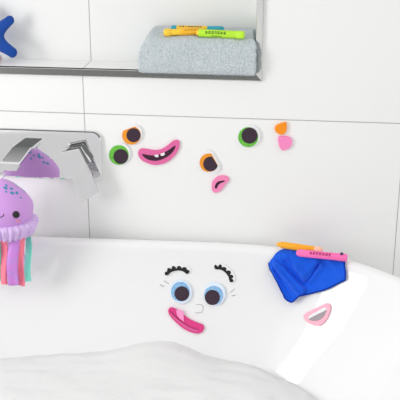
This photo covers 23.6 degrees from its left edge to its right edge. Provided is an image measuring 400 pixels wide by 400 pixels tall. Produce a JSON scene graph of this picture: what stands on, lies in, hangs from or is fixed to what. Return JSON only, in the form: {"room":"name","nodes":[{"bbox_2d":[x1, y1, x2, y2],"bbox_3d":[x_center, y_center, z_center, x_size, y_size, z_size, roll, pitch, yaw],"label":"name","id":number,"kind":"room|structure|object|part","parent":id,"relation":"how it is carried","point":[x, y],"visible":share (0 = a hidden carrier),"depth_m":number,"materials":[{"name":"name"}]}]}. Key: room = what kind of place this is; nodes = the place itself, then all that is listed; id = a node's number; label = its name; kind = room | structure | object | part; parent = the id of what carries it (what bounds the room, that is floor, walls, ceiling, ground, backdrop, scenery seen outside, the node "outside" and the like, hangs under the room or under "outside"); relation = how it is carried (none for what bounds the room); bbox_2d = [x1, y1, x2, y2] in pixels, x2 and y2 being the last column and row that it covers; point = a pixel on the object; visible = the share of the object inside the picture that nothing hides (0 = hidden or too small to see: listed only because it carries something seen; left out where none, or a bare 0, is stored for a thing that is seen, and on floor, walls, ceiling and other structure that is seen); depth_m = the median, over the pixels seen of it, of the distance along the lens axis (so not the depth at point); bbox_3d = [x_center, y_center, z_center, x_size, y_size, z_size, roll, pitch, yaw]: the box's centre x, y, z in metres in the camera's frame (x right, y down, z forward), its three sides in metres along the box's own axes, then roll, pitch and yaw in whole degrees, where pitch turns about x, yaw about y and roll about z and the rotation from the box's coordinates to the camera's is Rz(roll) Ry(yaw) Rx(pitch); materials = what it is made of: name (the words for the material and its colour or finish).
{"room":"bathroom","nodes":[
{"label":"bathroom","id":0,"kind":"room"},
{"bbox_2d":[0,0,399,277],"bbox_3d":[-0.187,-0.539,2.428,4.800,2.500,0.200,2,21,6],"label":"wall","id":1,"kind":"structure","parent":0,"point":[331,68],"depth_m":2.45,"materials":[{"name":"white tile"}]},
{"bbox_2d":[0,16,16,57],"bbox_3d":[-0.540,-0.423,2.458,0.147,0.141,0.043,2,21,6],"label":"starfish","id":2,"kind":"object","parent":1,"relation":"on","point":[6,48],"visible":1,"depth_m":2.45,"materials":[{"name":"blue plastic"}]},
{"bbox_2d":[0,128,102,200],"bbox_3d":[-0.403,-0.080,2.457,0.287,0.177,0.118,2,21,6],"label":"tap","id":3,"kind":"object","parent":1,"relation":"attached to","point":[76,155],"visible":1,"depth_m":2.48,"materials":[{"name":"silver metal"}]},
{"bbox_3d":[-0.471,-0.106,2.452,0.050,0.029,0.111,2,21,6],"label":"spout","id":4,"kind":"part","parent":3,"relation":"part of","materials":[{"name":"silver metal"}]},
{"bbox_2d":[0,171,38,285],"bbox_3d":[-0.499,0.071,2.439,0.179,0.304,0.161,2,21,6],"label":"toy","id":5,"kind":"object","parent":3,"relation":"hanging from","point":[18,221],"visible":1,"depth_m":2.40,"materials":[{"name":"purple fabric"}]},
{"bbox_3d":[-0.308,-0.065,2.465,0.090,0.142,0.010,2,21,6],"label":"lever","id":6,"kind":"part","parent":3,"relation":"part of","materials":[{"name":"silver metal"}]},
{"bbox_2d":[109,142,130,164],"bbox_3d":[-0.208,-0.119,2.477,0.058,0.060,0.007,2,21,6],"label":"sticker","id":7,"kind":"object","parent":1,"relation":"attached to","point":[119,153],"visible":1,"depth_m":2.47,"materials":[{"name":"white"}]},
{"bbox_2d":[0,0,263,80],"bbox_3d":[-0.388,-0.485,2.369,1.092,0.356,0.018,2,21,6],"label":"trim","id":8,"kind":"structure","parent":1,"relation":"attached to","point":[16,70],"depth_m":2.40,"materials":[{"name":"silver metal"}]},
{"bbox_2d":[122,124,142,144],"bbox_3d":[-0.173,-0.169,2.454,0.053,0.054,0.007,2,21,6],"label":"sticker","id":9,"kind":"object","parent":1,"relation":"attached to","point":[132,134],"visible":1,"depth_m":2.45,"materials":[{"name":"white"}]},
{"bbox_2d":[138,140,179,164],"bbox_3d":[-0.106,-0.123,2.463,0.108,0.069,0.007,2,21,6],"label":"sticker","id":10,"kind":"object","parent":1,"relation":"attached to","point":[161,156],"visible":1,"depth_m":2.46,"materials":[{"name":"pink plastic"}]},
{"bbox_2d":[138,26,256,75],"bbox_3d":[-0.001,-0.375,2.396,0.292,0.101,0.128,2,21,6],"label":"towel","id":11,"kind":"object","parent":1,"relation":"on","point":[158,53],"visible":0.83,"depth_m":2.35,"materials":[{"name":"grey fabric"}]},
{"bbox_2d":[163,27,203,35],"bbox_3d":[-0.040,-0.415,2.363,0.100,0.023,0.020,0,21,-1],"label":"crayon","id":12,"kind":"object","parent":11,"relation":"on","point":[182,31],"visible":0.98,"depth_m":2.35,"materials":[{"name":"orange plastic"}]},
{"bbox_2d":[171,25,223,29],"bbox_3d":[-0.006,-0.424,2.376,0.132,0.018,0.017,3,21,8],"label":"crayon","id":13,"kind":"object","parent":11,"relation":"on","point":[172,26],"visible":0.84,"depth_m":2.37,"materials":[{"name":"teal plastic"}]},
{"bbox_2d":[196,29,244,38],"bbox_3d":[0.050,-0.406,2.341,0.119,0.020,0.019,4,21,10],"label":"crayon","id":14,"kind":"object","parent":11,"relation":"on","point":[201,32],"visible":1,"depth_m":2.33,"materials":[{"name":"green plastic"}]},
{"bbox_2d":[200,149,219,172],"bbox_3d":[0.025,-0.100,2.455,0.053,0.062,0.007,2,21,6],"label":"sticker","id":15,"kind":"object","parent":1,"relation":"attached to","point":[208,161],"visible":1,"depth_m":2.45,"materials":[{"name":"white"}]},
{"bbox_2d":[212,175,228,192],"bbox_3d":[0.053,-0.041,2.474,0.045,0.048,0.006,2,21,6],"label":"sticker","id":16,"kind":"object","parent":1,"relation":"attached to","point":[219,182],"visible":1,"depth_m":2.47,"materials":[{"name":"pink plastic"}]},
{"bbox_2d":[238,124,260,146],"bbox_3d":[0.124,-0.162,2.419,0.057,0.059,0.007,2,21,6],"label":"sticker","id":17,"kind":"object","parent":1,"relation":"attached to","point":[249,135],"visible":1,"depth_m":2.42,"materials":[{"name":"white"}]},
{"bbox_2d":[275,122,286,134],"bbox_3d":[0.203,-0.180,2.403,0.030,0.032,0.006,2,21,6],"label":"sticker","id":18,"kind":"object","parent":1,"relation":"attached to","point":[281,128],"visible":1,"depth_m":2.40,"materials":[{"name":"orange plastic"}]},
{"bbox_2d":[278,136,291,149],"bbox_3d":[0.214,-0.143,2.416,0.035,0.037,0.006,2,21,6],"label":"sticker","id":19,"kind":"object","parent":1,"relation":"attached to","point":[285,142],"visible":1,"depth_m":2.41,"materials":[{"name":"pink plastic"}]},
{"bbox_3d":[-0.385,1.248,1.296,4.800,0.050,3.600,2,21,6],"label":"floor","id":20,"kind":"structure","parent":0,"visible":0},
{"bbox_2d":[0,236,399,399],"bbox_3d":[-0.311,0.559,2.188,1.868,0.612,1.056,2,21,6],"label":"bathtub","id":21,"kind":"object","parent":20,"relation":"on","point":[82,295],"visible":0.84,"depth_m":2.50,"materials":[{"name":"white ceramic"}]},
{"bbox_2d":[0,341,315,399],"bbox_3d":[-0.335,0.520,2.192,1.520,0.069,0.753,2,21,6],"label":"foam","id":22,"kind":"object","parent":21,"relation":"in","point":[153,370],"visible":1,"depth_m":2.38,"materials":[{"name":"white"}]},
{"bbox_2d":[164,264,190,275],"bbox_3d":[-0.058,0.183,2.501,0.069,0.031,0.013,1,21,3],"label":"sticker","id":23,"kind":"object","parent":21,"relation":"attached to","point":[177,267],"visible":1,"depth_m":2.50,"materials":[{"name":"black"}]},
{"bbox_2d":[170,280,191,303],"bbox_3d":[-0.049,0.239,2.500,0.056,0.060,0.026,2,21,6],"label":"sticker","id":24,"kind":"object","parent":21,"relation":"attached to","point":[181,291],"visible":1,"depth_m":2.50,"materials":[{"name":"blue plastic"}]},
{"bbox_2d":[168,307,203,333],"bbox_3d":[-0.037,0.315,2.497,0.097,0.063,0.019,6,21,15],"label":"sticker","id":25,"kind":"object","parent":21,"relation":"attached to","point":[177,315],"visible":1,"depth_m":2.50,"materials":[{"name":"pink plastic"}]},
{"bbox_2d":[204,282,225,304],"bbox_3d":[0.038,0.244,2.491,0.056,0.058,0.027,2,21,6],"label":"sticker","id":26,"kind":"object","parent":21,"relation":"attached to","point":[214,292],"visible":1,"depth_m":2.49,"materials":[{"name":"blue plastic"}]},
{"bbox_2d":[214,263,234,282],"bbox_3d":[0.064,0.189,2.491,0.059,0.048,0.015,8,22,21],"label":"sticker","id":27,"kind":"object","parent":21,"relation":"attached to","point":[218,266],"visible":1,"depth_m":2.49,"materials":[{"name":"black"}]},
{"bbox_2d":[268,249,345,302],"bbox_3d":[0.271,0.191,2.443,0.197,0.121,0.111,2,21,6],"label":"washcloth","id":28,"kind":"object","parent":21,"relation":"on","point":[295,276],"visible":0.91,"depth_m":2.42,"materials":[{"name":"blue fabric"}]},
{"bbox_2d":[276,241,322,251],"bbox_3d":[0.253,0.121,2.439,0.121,0.020,0.020,8,22,20],"label":"crayon","id":29,"kind":"object","parent":28,"relation":"on","point":[285,245],"visible":0.88,"depth_m":2.43,"materials":[{"name":"orange plastic"}]},
{"bbox_2d":[296,249,347,261],"bbox_3d":[0.305,0.136,2.397,0.128,0.024,0.020,5,21,14],"label":"crayon","id":30,"kind":"object","parent":28,"relation":"on","point":[341,256],"visible":1,"depth_m":2.39,"materials":[{"name":"pink plastic"}]},
{"bbox_2d":[304,303,330,325],"bbox_3d":[0.293,0.286,2.404,0.069,0.060,0.028,6,21,16],"label":"sticker","id":31,"kind":"object","parent":21,"relation":"attached to","point":[318,316],"visible":1,"depth_m":2.40,"materials":[{"name":"pink plastic"}]}
]}

